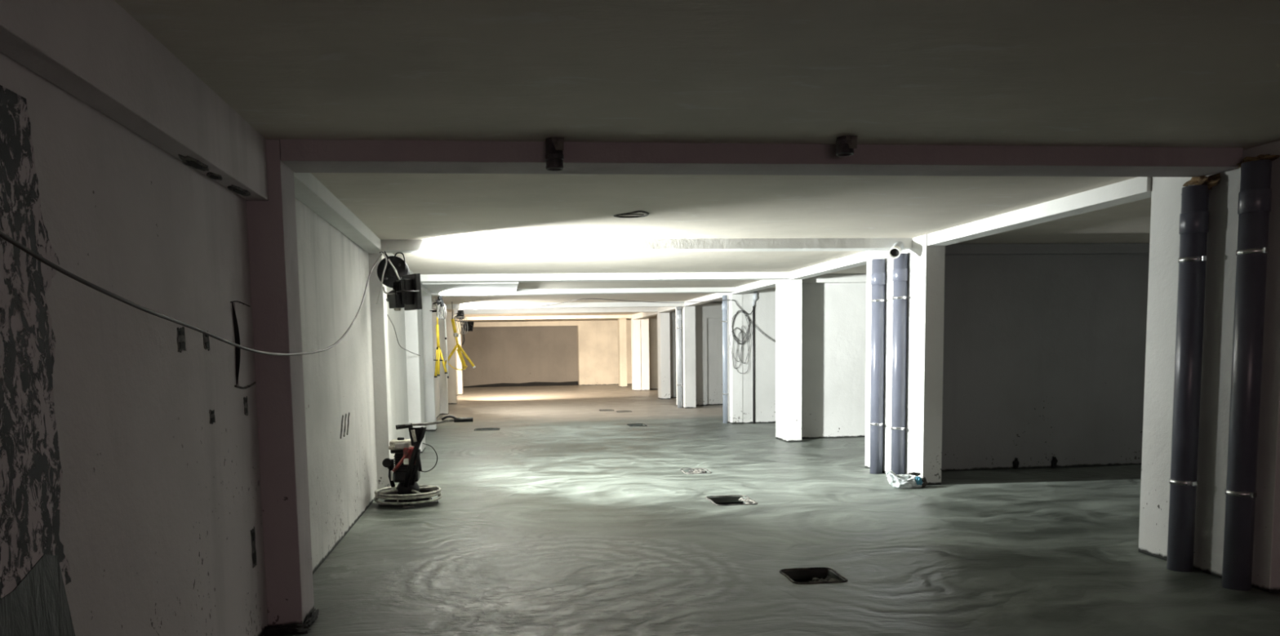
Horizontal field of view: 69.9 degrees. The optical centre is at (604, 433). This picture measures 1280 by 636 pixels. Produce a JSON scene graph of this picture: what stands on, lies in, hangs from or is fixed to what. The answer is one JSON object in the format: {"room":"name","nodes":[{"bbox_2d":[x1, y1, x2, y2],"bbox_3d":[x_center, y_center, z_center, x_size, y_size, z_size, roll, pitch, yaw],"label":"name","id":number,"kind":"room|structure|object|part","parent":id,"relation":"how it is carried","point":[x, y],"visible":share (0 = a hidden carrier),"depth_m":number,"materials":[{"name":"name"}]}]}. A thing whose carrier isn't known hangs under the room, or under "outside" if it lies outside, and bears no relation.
{"room":"parking garage","nodes":[
{"label":"parking garage","id":0,"kind":"room"},
{"bbox_2d":[0,52,268,635],"bbox_3d":[-1.435,0.245,-0.600,0.501,2.770,11.500,-2,5,-7],"label":"wall","id":1,"kind":"structure","parent":0,"point":[131,499],"depth_m":3.25,"materials":[{"name":"grey paint"}]},
{"bbox_2d":[294,197,377,573],"bbox_3d":[-2.421,-0.484,7.508,0.421,2.770,4.900,-2,5,-7],"label":"wall","id":2,"kind":"structure","parent":0,"point":[333,269],"depth_m":7.54,"materials":[{"name":"paint"}]},
{"bbox_2d":[386,286,457,465],"bbox_3d":[-5.308,-2.499,29.682,0.930,2.820,40.000,-2,5,-7],"label":"wall","id":3,"kind":"structure","parent":0,"point":[397,355],"depth_m":12.96,"materials":[{"name":"white paint"}]},
{"bbox_2d":[461,325,577,386],"bbox_3d":[-4.075,-3.528,40.094,5.798,2.920,0.300,-2,5,-7],"label":"wall","id":4,"kind":"structure","parent":0,"point":[546,353],"depth_m":40.00,"materials":[{"name":"paint"}]},
{"bbox_2d":[462,381,577,387],"bbox_3d":[-3.737,-2.156,40.074,5.190,0.180,0.058,-2,5,-7],"label":"baseboard","id":5,"kind":"structure","parent":4,"relation":"attached to","point":[571,383],"depth_m":40.09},
{"bbox_2d":[461,320,577,327],"bbox_3d":[-3.989,-4.779,39.486,5.699,0.320,0.300,-2,5,-7],"label":"lintel","id":6,"kind":"object","parent":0,"point":[548,322],"visible":0.43,"depth_m":39.41,"materials":[{"name":"paint"}]},
{"bbox_2d":[577,320,631,385],"bbox_3d":[1.864,-3.668,40.522,6.100,2.920,0.800,-2,5,-7],"label":"wall","id":7,"kind":"structure","parent":0,"point":[597,340],"depth_m":39.90,"materials":[{"name":"paint"}]},
{"bbox_2d":[640,317,649,391],"bbox_3d":[1.489,-2.986,33.888,0.308,2.790,0.200,-2,5,-7],"label":"wall","id":8,"kind":"structure","parent":0,"point":[645,377],"depth_m":33.79,"materials":[{"name":"white paint"}]},
{"bbox_2d":[648,315,657,389],"bbox_3d":[3.572,-3.106,34.808,4.035,2.790,0.200,-2,5,-7],"label":"wall","id":9,"kind":"structure","parent":0,"point":[653,340],"depth_m":34.51,"materials":[{"name":"paint"}]},
{"bbox_2d":[669,310,675,319],"bbox_3d":[4.100,-3.755,28.553,4.370,0.370,0.178,-2,5,-7],"label":"lintel","id":10,"kind":"object","parent":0,"point":[673,313],"depth_m":28.24,"materials":[{"name":"white paint"}]},
{"bbox_2d":[670,320,676,397],"bbox_3d":[4.096,-2.568,28.853,4.375,2.790,0.200,-2,5,-7],"label":"wall","id":11,"kind":"structure","parent":0,"point":[673,322],"depth_m":28.55,"materials":[{"name":"white paint"}]},
{"bbox_2d":[114,0,1279,322],"bbox_3d":[1.335,-3.370,22.090,11.350,0.280,56.400,-2,5,-7],"label":"ceiling","id":12,"kind":"structure","parent":0,"point":[1193,73],"depth_m":4.29,"materials":[{"name":"paint"}]},
{"bbox_2d":[0,0,268,200],"bbox_3d":[-1.238,-0.934,-0.645,0.115,0.340,11.375,-2,5,-7],"label":"ceiling beam","id":13,"kind":"structure","parent":12,"relation":"attached to","point":[95,51],"depth_m":3.16,"materials":[{"name":"grey paint"}]},
{"bbox_2d":[0,231,382,355],"bbox_3d":[-1.792,-0.985,5.462,0.220,1.031,8.207,-2,5,-6],"label":"cable","id":14,"kind":"object","parent":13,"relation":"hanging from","point":[2,235],"visible":1,"depth_m":2.94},
{"bbox_2d":[293,172,381,250],"bbox_3d":[-2.154,-1.768,7.393,0.165,0.120,4.190,-2,5,-7],"label":"ceiling beam","id":15,"kind":"structure","parent":12,"relation":"attached to","point":[308,189],"depth_m":6.93,"materials":[{"name":"white paint"}]},
{"bbox_2d":[386,253,413,274],"bbox_3d":[-2.712,-2.176,11.928,0.160,0.120,3.765,-2,5,-7],"label":"ceiling beam","id":16,"kind":"structure","parent":12,"relation":"attached to","point":[388,254],"depth_m":10.77,"materials":[{"name":"white paint"}]},
{"bbox_2d":[420,282,431,296],"bbox_3d":[-3.198,-2.535,15.923,0.160,0.120,2.685,-2,5,-7],"label":"ceiling beam","id":17,"kind":"structure","parent":12,"relation":"attached to","point":[424,291],"depth_m":16.29,"materials":[{"name":"white paint"}]},
{"bbox_2d":[444,302,475,370],"bbox_3d":[-3.430,-2.290,21.505,0.780,1.612,0.328,-2,5,-7],"label":"tripod","id":18,"kind":"object","parent":12,"relation":"hanging from","point":[455,334],"visible":0.98,"depth_m":21.50,"materials":[{"name":"yellow paint"}]},
{"bbox_3d":[-3.605,-1.851,21.499,0.382,0.503,0.060,-3,6,-24],"label":"leg","id":19,"kind":"part","parent":18,"relation":"part of","materials":[{"name":"yellow paint"}]},
{"bbox_2d":[451,310,464,319],"bbox_3d":[-3.515,-2.846,21.979,0.292,0.259,1.020,-2,5,-7],"label":"work lamp","id":20,"kind":"object","parent":18,"relation":"attached to","point":[460,313],"visible":0.85,"depth_m":22.18,"materials":[{"name":"black paint"}]},
{"bbox_3d":[-3.508,-2.893,22.314,0.049,0.221,0.320,-4,6,-26],"label":"lamp frame","id":21,"kind":"part","parent":20,"relation":"part of","materials":[{"name":"black paint"}]},
{"bbox_2d":[454,315,467,333],"bbox_3d":[-3.381,-2.558,21.613,0.310,0.421,0.018,-2,5,-7],"label":"loop","id":22,"kind":"object","parent":18,"relation":"hanging from","point":[461,317],"visible":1,"depth_m":21.61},
{"bbox_3d":[-3.254,-1.833,21.516,0.436,0.554,0.060,1,5,16],"label":"leg","id":23,"kind":"part","parent":18,"relation":"part of","materials":[{"name":"yellow paint"}]},
{"bbox_2d":[422,281,518,293],"bbox_3d":[-2.337,-2.601,16.212,1.580,0.070,2.280,-2,5,-7],"label":"ceiling beam","id":24,"kind":"structure","parent":12,"relation":"attached to","point":[510,286],"depth_m":15.88,"materials":[{"name":"white paint"}]},
{"bbox_2d":[460,314,632,320],"bbox_3d":[-2.074,-4.236,33.390,6.270,0.130,0.300,-2,5,-7],"label":"ceiling beam","id":25,"kind":"structure","parent":12,"relation":"attached to","point":[567,317],"depth_m":33.26,"materials":[{"name":"paint"}]},
{"bbox_2d":[545,137,564,170],"bbox_3d":[-0.278,-1.556,5.097,0.104,0.164,0.107,-2,5,-7],"label":"pipe stub","id":26,"kind":"object","parent":12,"relation":"attached to","point":[554,157],"visible":1,"depth_m":5.06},
{"bbox_2d":[453,306,657,314],"bbox_3d":[-1.397,-3.696,27.504,6.170,0.150,0.300,-2,5,-7],"label":"ceiling beam","id":27,"kind":"structure","parent":12,"relation":"attached to","point":[626,309],"depth_m":27.37,"materials":[{"name":"white paint"}]},
{"bbox_2d":[444,301,684,309],"bbox_3d":[-0.945,-3.247,22.866,6.010,0.210,0.240,-2,5,-7],"label":"ceiling beam","id":28,"kind":"structure","parent":12,"relation":"attached to","point":[592,304],"depth_m":22.75,"materials":[{"name":"white paint"}]},
{"bbox_2d":[431,287,735,295],"bbox_3d":[-0.385,-2.763,17.770,5.920,0.100,0.340,-2,5,-7],"label":"ceiling beam","id":29,"kind":"structure","parent":12,"relation":"attached to","point":[673,290],"depth_m":17.68,"materials":[{"name":"white paint"}]},
{"bbox_2d":[420,271,790,282],"bbox_3d":[0.036,-2.445,14.289,5.828,0.110,0.300,-2,5,-7],"label":"ceiling beam","id":30,"kind":"structure","parent":12,"relation":"attached to","point":[741,275],"depth_m":14.16,"materials":[{"name":"white paint"}]},
{"bbox_2d":[613,210,648,217],"bbox_3d":[0.267,-1.911,7.981,0.244,0.020,0.360,-6,7,-42],"label":"ceiling hole","id":31,"kind":"object","parent":12,"relation":"attached to","point":[636,211],"depth_m":7.98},
{"bbox_2d":[366,238,912,253],"bbox_3d":[0.454,-2.046,9.931,5.928,0.120,0.270,-2,5,-7],"label":"ceiling beam","id":32,"kind":"structure","parent":12,"relation":"attached to","point":[410,246],"depth_m":9.82,"materials":[{"name":"white paint"}]},
{"bbox_2d":[377,251,409,288],"bbox_3d":[-2.228,-1.754,9.648,0.330,0.431,0.134,-2,5,-7],"label":"cable reel","id":33,"kind":"object","parent":32,"relation":"hanging from","point":[402,268],"visible":0.87,"depth_m":9.61,"materials":[{"name":"black plastic"}]},
{"bbox_3d":[-2.148,-1.812,9.603,0.125,0.182,0.014,-2,5,-7],"label":"carry handle","id":34,"kind":"part","parent":33,"relation":"part of","materials":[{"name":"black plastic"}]},
{"bbox_2d":[535,297,754,314],"bbox_3d":[0.775,-2.816,20.608,6.436,0.522,1.202,4,7,43],"label":"wire","id":35,"kind":"object","parent":12,"relation":"hanging from","point":[590,298],"visible":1,"depth_m":20.77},
{"bbox_2d":[632,311,657,319],"bbox_3d":[1.449,-4.040,30.936,0.220,0.190,5.385,-2,5,-7],"label":"ceiling beam","id":36,"kind":"structure","parent":12,"relation":"attached to","point":[643,314],"depth_m":31.17,"materials":[{"name":"white paint"}]},
{"bbox_2d":[657,306,675,312],"bbox_3d":[1.903,-3.603,26.101,0.220,0.190,3.235,-2,5,-7],"label":"ceiling beam","id":37,"kind":"structure","parent":12,"relation":"attached to","point":[660,309],"depth_m":26.59,"materials":[{"name":"white paint"}]},
{"bbox_2d":[684,293,727,306],"bbox_3d":[2.394,-3.080,20.873,0.220,0.130,4.485,-2,5,-7],"label":"ceiling beam","id":38,"kind":"structure","parent":12,"relation":"attached to","point":[716,296],"depth_m":20.83,"materials":[{"name":"white paint"}]},
{"bbox_2d":[730,280,775,294],"bbox_3d":[2.810,-2.712,16.788,0.220,0.130,3.040,-2,5,-7],"label":"ceiling beam","id":39,"kind":"structure","parent":12,"relation":"attached to","point":[762,284],"depth_m":16.69,"materials":[{"name":"white paint"}]},
{"bbox_2d":[280,139,1243,177],"bbox_3d":[1.066,-1.645,5.485,5.748,0.125,0.340,-2,5,-7],"label":"ceiling beam","id":40,"kind":"structure","parent":12,"relation":"attached to","point":[300,156],"depth_m":5.36,"materials":[{"name":"grey paint"}]},
{"bbox_2d":[790,250,866,279],"bbox_3d":[3.213,-2.365,12.946,0.210,0.130,3.085,-2,5,-7],"label":"ceiling beam","id":41,"kind":"structure","parent":12,"relation":"attached to","point":[859,259],"depth_m":12.75,"materials":[{"name":"white paint"}]},
{"bbox_2d":[835,135,857,156],"bbox_3d":[1.363,-1.626,5.176,0.104,0.094,0.107,-2,5,-7],"label":"pipe stub","id":42,"kind":"object","parent":12,"relation":"attached to","point":[845,144],"visible":1,"depth_m":5.13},
{"bbox_2d":[888,241,903,258],"bbox_3d":[3.232,-2.042,10.083,0.124,0.256,0.437,2,6,27],"label":"pipe elbow","id":43,"kind":"object","parent":12,"relation":"attached to","point":[894,253],"visible":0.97,"depth_m":9.95,"materials":[{"name":"grey plastic"}]},
{"bbox_2d":[888,245,901,258],"bbox_3d":[3.159,-1.971,9.945,0.124,0.143,0.114,2,6,27],"label":"pipe opening","id":44,"kind":"object","parent":43,"relation":"attached to","point":[894,253],"depth_m":9.94,"materials":[{"name":"white plastic"}]},
{"bbox_2d":[927,177,1151,245],"bbox_3d":[3.766,-1.935,8.165,0.220,0.130,3.360,-2,5,-7],"label":"ceiling beam","id":45,"kind":"structure","parent":12,"relation":"attached to","point":[1136,188],"depth_m":7.65,"materials":[{"name":"white paint"}]},
{"bbox_2d":[695,302,722,405],"bbox_3d":[4.497,-2.159,24.715,4.540,2.720,0.148,-2,5,-7],"label":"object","id":46,"kind":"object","parent":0,"point":[704,311],"visible":0.32,"depth_m":24.40,"materials":[{"name":"white paint"}]},
{"bbox_2d":[705,301,728,404],"bbox_3d":[4.474,-2.209,24.886,4.545,2.790,0.200,-2,5,-7],"label":"wall","id":47,"kind":"structure","parent":0,"point":[714,326],"depth_m":24.63,"materials":[{"name":"white paint"}]},
{"bbox_2d":[742,288,775,423],"bbox_3d":[5.108,-1.627,18.816,4.695,2.720,0.200,-2,5,-7],"label":"wall","id":48,"kind":"structure","parent":0,"point":[765,304],"depth_m":18.49,"materials":[{"name":"white paint"}]},
{"bbox_2d":[752,290,757,423],"bbox_3d":[3.046,-1.528,18.443,0.095,2.663,0.096,-3,6,-21],"label":"conduit","id":49,"kind":"object","parent":48,"relation":"attached to","point":[755,293],"visible":0.97,"depth_m":18.43,"materials":[{"name":"grey plastic"}]},
{"bbox_2d":[262,384,1279,635],"bbox_3d":[1.384,-0.493,22.355,11.350,0.060,56.400,-2,5,-7],"label":"floor","id":50,"kind":"structure","parent":0,"point":[568,517],"depth_m":7.19,"materials":[{"name":"concrete"}]},
{"bbox_2d":[246,139,314,626],"bbox_3d":[-1.892,-0.261,5.264,0.250,2.720,0.340,-2,5,-7],"label":"pilaster","id":51,"kind":"object","parent":50,"relation":"on","point":[272,223],"visible":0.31,"depth_m":5.14,"materials":[{"name":"grey paint"}]},
{"bbox_2d":[262,606,319,635],"bbox_3d":[-1.808,1.072,5.284,0.289,0.059,0.462,-2,5,-7],"label":"rubble","id":52,"kind":"object","parent":50,"relation":"on","point":[293,628],"visible":0.98,"depth_m":5.13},
{"bbox_2d":[368,253,394,490],"bbox_3d":[-2.483,-0.688,10.019,0.220,2.720,0.320,-2,5,-7],"label":"pilaster","id":53,"kind":"object","parent":50,"relation":"on","point":[379,314],"visible":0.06,"depth_m":9.88,"materials":[{"name":"white paint"}]},
{"bbox_2d":[386,273,422,311],"bbox_3d":[-2.157,-1.455,9.501,0.258,0.370,0.687,-5,7,-36],"label":"floodlight","id":54,"kind":"object","parent":53,"relation":"attached to","point":[407,290],"visible":1,"depth_m":9.30,"materials":[{"name":"black paint"}]},
{"bbox_2d":[376,253,400,304],"bbox_3d":[-2.216,-1.606,9.456,0.392,0.526,0.141,1,6,23],"label":"lead","id":55,"kind":"object","parent":54,"relation":"attached to","point":[384,255],"visible":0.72,"depth_m":9.50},
{"bbox_3d":[-2.251,-1.445,9.575,0.090,0.128,0.469,-4,6,-27],"label":"support arm","id":56,"kind":"part","parent":54,"relation":"part of","materials":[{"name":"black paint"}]},
{"bbox_2d":[402,273,419,310],"bbox_3d":[-1.993,-1.455,9.424,0.039,0.360,0.320,-5,7,-36],"label":"lamp","id":57,"kind":"object","parent":54,"relation":"attached to","point":[411,300],"depth_m":9.30,"materials":[{"name":"black"}]},
{"bbox_2d":[404,309,426,453],"bbox_3d":[-3.010,-1.079,14.360,0.260,2.720,0.700,-2,5,-7],"label":"pilaster","id":58,"kind":"object","parent":50,"relation":"on","point":[412,317],"visible":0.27,"depth_m":14.04,"materials":[{"name":"white paint"}]},
{"bbox_2d":[387,314,420,355],"bbox_3d":[-2.679,-1.262,12.148,0.150,0.492,3.682,-2,5,-7],"label":"cable","id":59,"kind":"object","parent":58,"relation":"attached to","point":[388,314],"depth_m":12.01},
{"bbox_2d":[373,415,473,507],"bbox_3d":[-1.853,0.258,9.410,1.029,0.904,0.678,-2,5,-7],"label":"trowel","id":60,"kind":"object","parent":50,"relation":"on","point":[406,469],"visible":1,"depth_m":9.23,"materials":[{"name":"metal"}]},
{"bbox_3d":[-2.152,0.693,9.400,0.210,0.029,0.024,-2,5,-12],"label":"blade arm","id":61,"kind":"part","parent":60,"relation":"part of","materials":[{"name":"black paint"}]},
{"bbox_3d":[-2.044,0.110,9.344,0.295,0.090,0.220,-2,5,-7],"label":"fuel tank","id":62,"kind":"part","parent":60,"relation":"part of","materials":[{"name":"metal"}]},
{"bbox_3d":[-2.042,0.125,9.226,0.140,0.060,0.015,-2,5,-7],"label":"plate","id":63,"kind":"part","parent":60,"relation":"part of","materials":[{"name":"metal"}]},
{"bbox_3d":[-2.012,0.263,9.266,0.269,0.252,0.128,-2,5,-7],"label":"red frame","id":64,"kind":"part","parent":60,"relation":"part of","materials":[{"name":"paint"}]},
{"bbox_3d":[-1.996,0.281,9.214,0.050,0.060,0.014,-2,5,-7],"label":"data plate","id":65,"kind":"part","parent":60,"relation":"part of","materials":[{"name":"white plastic"}]},
{"bbox_3d":[-1.980,0.724,9.248,0.110,0.012,0.235,-2,5,-12],"label":"blade","id":66,"kind":"part","parent":60,"relation":"part of","materials":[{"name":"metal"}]},
{"bbox_3d":[-1.908,0.023,9.170,0.056,0.126,0.036,-2,5,-7],"label":"height lever","id":67,"kind":"part","parent":60,"relation":"part of","materials":[{"name":"metal"}]},
{"bbox_3d":[-1.918,0.238,9.230,0.269,0.619,0.080,0,5,12],"label":"handle stem","id":68,"kind":"part","parent":60,"relation":"part of","materials":[{"name":"black paint"}]},
{"bbox_3d":[-1.888,0.683,9.457,0.210,0.029,0.024,-2,5,-12],"label":"blade arm","id":69,"kind":"part","parent":60,"relation":"part of","materials":[{"name":"black paint"}]},
{"bbox_3d":[-1.560,-0.158,9.214,0.161,0.051,0.024,-2,5,-7],"label":"throttle lever","id":70,"kind":"part","parent":60,"relation":"part of","materials":[{"name":"black rubber"}]},
{"bbox_2d":[421,295,436,431],"bbox_3d":[-3.521,-1.417,18.136,0.280,2.720,0.350,-2,5,-7],"label":"pilaster","id":71,"kind":"object","parent":50,"relation":"on","point":[427,300],"visible":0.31,"depth_m":17.98,"materials":[{"name":"white paint"}]},
{"bbox_2d":[430,309,447,377],"bbox_3d":[-3.268,-1.747,17.800,0.371,1.310,0.192,1,6,24],"label":"tripod","id":72,"kind":"object","parent":71,"relation":"hanging from","point":[438,353],"visible":1,"depth_m":17.77,"materials":[{"name":"yellow paint"}]},
{"bbox_2d":[432,295,444,309],"bbox_3d":[-3.164,-2.467,17.319,0.202,0.246,0.872,-2,5,-15],"label":"work lamp","id":73,"kind":"object","parent":72,"relation":"on","point":[440,301],"visible":1,"depth_m":16.96,"materials":[{"name":"black paint"}]},
{"bbox_3d":[-3.057,-2.461,17.055,0.082,0.197,0.260,-2,5,-15],"label":"lamp frame","id":74,"kind":"part","parent":73,"relation":"part of","materials":[{"name":"black paint"}]},
{"bbox_2d":[436,303,446,319],"bbox_3d":[-3.140,-2.367,17.624,0.196,0.320,0.035,-2,5,-7],"label":"flex tangle","id":75,"kind":"object","parent":73,"relation":"hanging from","point":[442,308],"visible":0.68,"depth_m":17.62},
{"bbox_3d":[-3.218,-1.410,17.778,0.048,0.526,0.118,0,5,9],"label":"leg","id":76,"kind":"part","parent":72,"relation":"part of","materials":[{"name":"yellow paint"}]},
{"bbox_3d":[-3.149,-1.416,17.836,0.160,0.452,0.046,0,5,9],"label":"leg","id":77,"kind":"part","parent":72,"relation":"part of","materials":[{"name":"yellow paint"}]},
{"bbox_2d":[433,308,448,377],"bbox_3d":[-3.269,-1.801,18.242,0.296,1.396,0.042,-2,5,-14],"label":"tube","id":78,"kind":"object","parent":71,"relation":"hanging from","point":[433,308],"visible":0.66,"depth_m":18.27,"materials":[{"name":"plastic"}]},
{"bbox_2d":[436,304,448,414],"bbox_3d":[-4.059,-1.836,22.786,0.250,2.720,0.350,-2,5,-7],"label":"pilaster","id":79,"kind":"object","parent":50,"relation":"on","point":[443,388],"visible":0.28,"depth_m":22.66,"materials":[{"name":"white paint"}]},
{"bbox_2d":[445,311,457,404],"bbox_3d":[-4.607,-2.247,27.360,0.300,2.720,0.400,-2,5,-7],"label":"pilaster","id":80,"kind":"object","parent":50,"relation":"on","point":[451,380],"visible":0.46,"depth_m":27.19,"materials":[{"name":"paint"}]},
{"bbox_2d":[455,320,474,345],"bbox_3d":[-4.234,-3.044,27.567,0.623,0.772,0.369,-2,5,-7],"label":"floodlight","id":81,"kind":"object","parent":80,"relation":"attached to","point":[470,324],"visible":0.8,"depth_m":27.53,"materials":[{"name":"black paint"}]},
{"bbox_2d":[463,321,473,331],"bbox_3d":[-4.104,-3.234,27.604,0.300,0.289,0.125,1,6,21],"label":"lamp","id":82,"kind":"object","parent":81,"relation":"attached to","point":[470,327],"depth_m":27.53,"materials":[{"name":"black"}]},
{"bbox_2d":[455,319,462,395],"bbox_3d":[-5.295,-2.777,33.247,0.220,2.720,0.500,-2,5,-7],"label":"pilaster","id":83,"kind":"object","parent":50,"relation":"on","point":[460,374],"visible":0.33,"depth_m":33.05,"materials":[{"name":"paint"}]},
{"bbox_2d":[474,427,499,431],"bbox_3d":[-2.333,0.049,18.230,0.516,0.283,0.466,-2,5,-7],"label":"floor drain","id":84,"kind":"object","parent":50,"relation":"in","point":[481,428],"visible":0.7,"depth_m":18.34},
{"bbox_2d":[617,318,626,386],"bbox_3d":[0.741,-3.300,37.442,0.290,2.790,0.500,-2,5,-7],"label":"column","id":85,"kind":"structure","parent":50,"relation":"on","point":[622,335],"depth_m":37.21,"materials":[{"name":"paint"}]},
{"bbox_2d":[631,318,641,391],"bbox_3d":[1.184,-2.995,34.034,0.260,2.790,0.600,-2,5,-7],"label":"column","id":86,"kind":"structure","parent":50,"relation":"on","point":[635,323],"depth_m":33.77,"materials":[{"name":"white paint"}]},
{"bbox_2d":[626,423,647,426],"bbox_3d":[0.663,-0.039,18.633,0.378,0.283,0.595,-2,5,-7],"label":"floor drain","id":87,"kind":"object","parent":50,"relation":"in","point":[627,424],"visible":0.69,"depth_m":18.84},
{"bbox_2d":[657,311,671,399],"bbox_3d":[1.830,-2.462,28.118,0.290,2.790,0.550,-2,5,-7],"label":"column","id":88,"kind":"structure","parent":50,"relation":"on","point":[663,318],"depth_m":27.88,"materials":[{"name":"white paint"}]},
{"bbox_2d":[675,305,696,408],"bbox_3d":[2.134,-2.092,24.042,0.290,2.790,1.150,-2,5,-7],"label":"column","id":89,"kind":"structure","parent":50,"relation":"on","point":[688,313],"depth_m":23.51,"materials":[{"name":"white paint"}]},
{"bbox_2d":[676,309,683,408],"bbox_3d":[1.948,-1.952,23.701,0.142,2.580,0.151,3,6,34],"label":"drain pipe","id":90,"kind":"object","parent":89,"relation":"attached to","point":[679,348],"visible":0.99,"depth_m":23.66,"materials":[{"name":"grey plastic"}]},
{"bbox_2d":[680,467,711,474],"bbox_3d":[1.152,0.604,11.531,0.352,0.287,0.467,-2,5,-7],"label":"floor drain","id":91,"kind":"object","parent":50,"relation":"in","point":[697,470],"visible":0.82,"depth_m":11.53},
{"bbox_2d":[705,494,757,506],"bbox_3d":[1.296,0.808,9.292,0.454,0.285,0.573,-2,5,-7],"label":"floor drain","id":92,"kind":"object","parent":50,"relation":"in","point":[748,501],"visible":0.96,"depth_m":9.35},
{"bbox_2d":[727,293,742,423],"bbox_3d":[2.656,-1.564,18.591,0.220,2.720,0.350,-2,5,-7],"label":"column","id":93,"kind":"structure","parent":50,"relation":"on","point":[735,378],"depth_m":18.47,"materials":[{"name":"white paint"}]},
{"bbox_2d":[721,294,728,423],"bbox_3d":[2.460,-1.506,18.644,0.119,2.600,0.126,3,7,36],"label":"drain pipe","id":94,"kind":"object","parent":93,"relation":"attached to","point":[724,305],"visible":1,"depth_m":18.61,"materials":[{"name":"grey plastic"}]},
{"bbox_2d":[728,310,751,373],"bbox_3d":[2.735,-1.834,18.348,0.469,1.269,0.052,-2,5,-7],"label":"coiled cable","id":95,"kind":"object","parent":93,"relation":"hanging from","point":[737,313],"visible":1,"depth_m":18.33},
{"bbox_2d":[745,315,775,342],"bbox_3d":[3.403,-2.003,18.421,1.156,0.767,0.022,-2,5,-9],"label":"cable","id":96,"kind":"object","parent":95,"relation":"attached to","point":[745,315],"visible":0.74,"depth_m":18.36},
{"bbox_2d":[775,278,802,441],"bbox_3d":[3.036,-1.247,15.076,0.240,2.720,0.650,-2,5,-7],"label":"column","id":97,"kind":"structure","parent":50,"relation":"on","point":[788,292],"depth_m":14.83,"materials":[{"name":"white paint"}]},
{"bbox_2d":[779,567,847,584],"bbox_3d":[1.414,1.092,6.197,0.391,0.283,0.402,-2,5,-7],"label":"floor drain","id":98,"kind":"object","parent":50,"relation":"in","point":[828,579],"visible":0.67,"depth_m":6.18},
{"bbox_2d":[885,469,923,488],"bbox_3d":[3.258,0.484,9.924,0.434,0.204,0.219,-2,5,-7],"label":"plastic bag","id":99,"kind":"object","parent":50,"relation":"on","point":[900,481],"visible":1,"depth_m":9.87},
{"bbox_2d":[915,475,922,484],"bbox_3d":[3.389,0.516,9.889,0.100,0.108,0.077,-2,5,-7],"label":"print","id":100,"kind":"object","parent":99,"relation":"attached to","point":[918,481],"depth_m":9.87},
{"bbox_2d":[864,234,945,484],"bbox_3d":[3.492,-0.857,10.742,0.220,2.720,1.600,-2,5,-7],"label":"column","id":101,"kind":"structure","parent":50,"relation":"on","point":[926,264],"depth_m":10.07,"materials":[{"name":"white paint"}]},
{"bbox_2d":[869,258,885,474],"bbox_3d":[3.274,-0.794,10.973,0.163,2.560,0.167,3,7,37],"label":"drain pipe","id":102,"kind":"object","parent":101,"relation":"attached to","point":[877,275],"visible":1,"depth_m":10.92,"materials":[{"name":"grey plastic"}]},
{"bbox_2d":[890,253,907,475],"bbox_3d":[3.344,-0.740,10.380,0.163,2.560,0.167,3,7,37],"label":"drain pipe","id":103,"kind":"object","parent":101,"relation":"attached to","point":[900,275],"visible":0.88,"depth_m":10.32,"materials":[{"name":"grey plastic"}]},
{"bbox_2d":[906,471,927,487],"bbox_3d":[3.414,0.500,9.982,0.214,0.158,0.096,2,6,27],"label":"lump","id":104,"kind":"object","parent":50,"relation":"on","point":[924,480],"visible":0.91,"depth_m":9.94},
{"bbox_2d":[1012,457,1018,469],"bbox_3d":[5.048,0.363,11.231,0.078,0.150,0.044,-2,5,-7],"label":"lump","id":105,"kind":"object","parent":50,"relation":"on","point":[1015,464],"visible":1,"depth_m":11.22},
{"bbox_2d":[1051,456,1057,467],"bbox_3d":[5.550,0.350,11.289,0.081,0.147,0.043,-2,5,-7],"label":"lump","id":106,"kind":"object","parent":50,"relation":"on","point":[1054,461],"visible":1,"depth_m":11.28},
{"bbox_2d":[1137,139,1279,592],"bbox_3d":[4.090,-0.435,6.048,0.240,2.720,1.160,-2,5,-7],"label":"column","id":107,"kind":"structure","parent":50,"relation":"on","point":[1166,199],"depth_m":5.98,"materials":[{"name":"white paint"}]},
{"bbox_2d":[1166,184,1209,572],"bbox_3d":[3.876,-0.344,6.081,0.163,2.540,0.167,3,7,37],"label":"drain pipe","id":108,"kind":"object","parent":107,"relation":"attached to","point":[1193,228],"visible":1,"depth_m":6.03,"materials":[{"name":"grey plastic"}]},
{"bbox_2d":[1182,173,1221,190],"bbox_3d":[3.902,-1.627,5.978,0.146,0.128,0.295,-2,5,-7],"label":"foam","id":109,"kind":"object","parent":108,"relation":"attached to","point":[1214,180],"visible":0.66,"depth_m":5.90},
{"bbox_2d":[1222,160,1271,591],"bbox_3d":[3.931,-0.331,5.603,0.163,2.600,0.167,3,7,37],"label":"drain pipe","id":110,"kind":"object","parent":107,"relation":"attached to","point":[1255,195],"visible":1,"depth_m":5.55,"materials":[{"name":"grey plastic"}]},
{"bbox_2d":[1236,154,1279,167],"bbox_3d":[3.948,-1.649,5.530,0.117,0.061,0.292,-2,5,-7],"label":"foam","id":111,"kind":"object","parent":110,"relation":"attached to","point":[1262,157],"visible":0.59,"depth_m":5.46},
{"bbox_2d":[801,282,866,439],"bbox_3d":[5.478,-1.333,15.560,4.715,2.720,0.200,-2,5,-7],"label":"wall","id":112,"kind":"structure","parent":0,"point":[833,353],"depth_m":15.28,"materials":[{"name":"white paint"}]},
{"bbox_2d":[802,273,866,283],"bbox_3d":[5.479,-2.599,15.264,4.710,0.135,0.158,-2,5,-7],"label":"lintel","id":113,"kind":"object","parent":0,"point":[849,277],"depth_m":15.00,"materials":[{"name":"white paint"}]},
{"bbox_2d":[941,253,1149,471],"bbox_3d":[5.942,-0.952,11.322,4.775,2.720,0.200,-2,5,-7],"label":"wall","id":114,"kind":"structure","parent":0,"point":[1044,355],"depth_m":11.16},
{"bbox_2d":[945,243,1149,254],"bbox_3d":[5.941,-2.229,11.045,4.770,0.115,0.118,-2,5,-7],"label":"lintel","id":115,"kind":"object","parent":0,"point":[1042,248],"visible":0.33,"depth_m":10.92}
]}

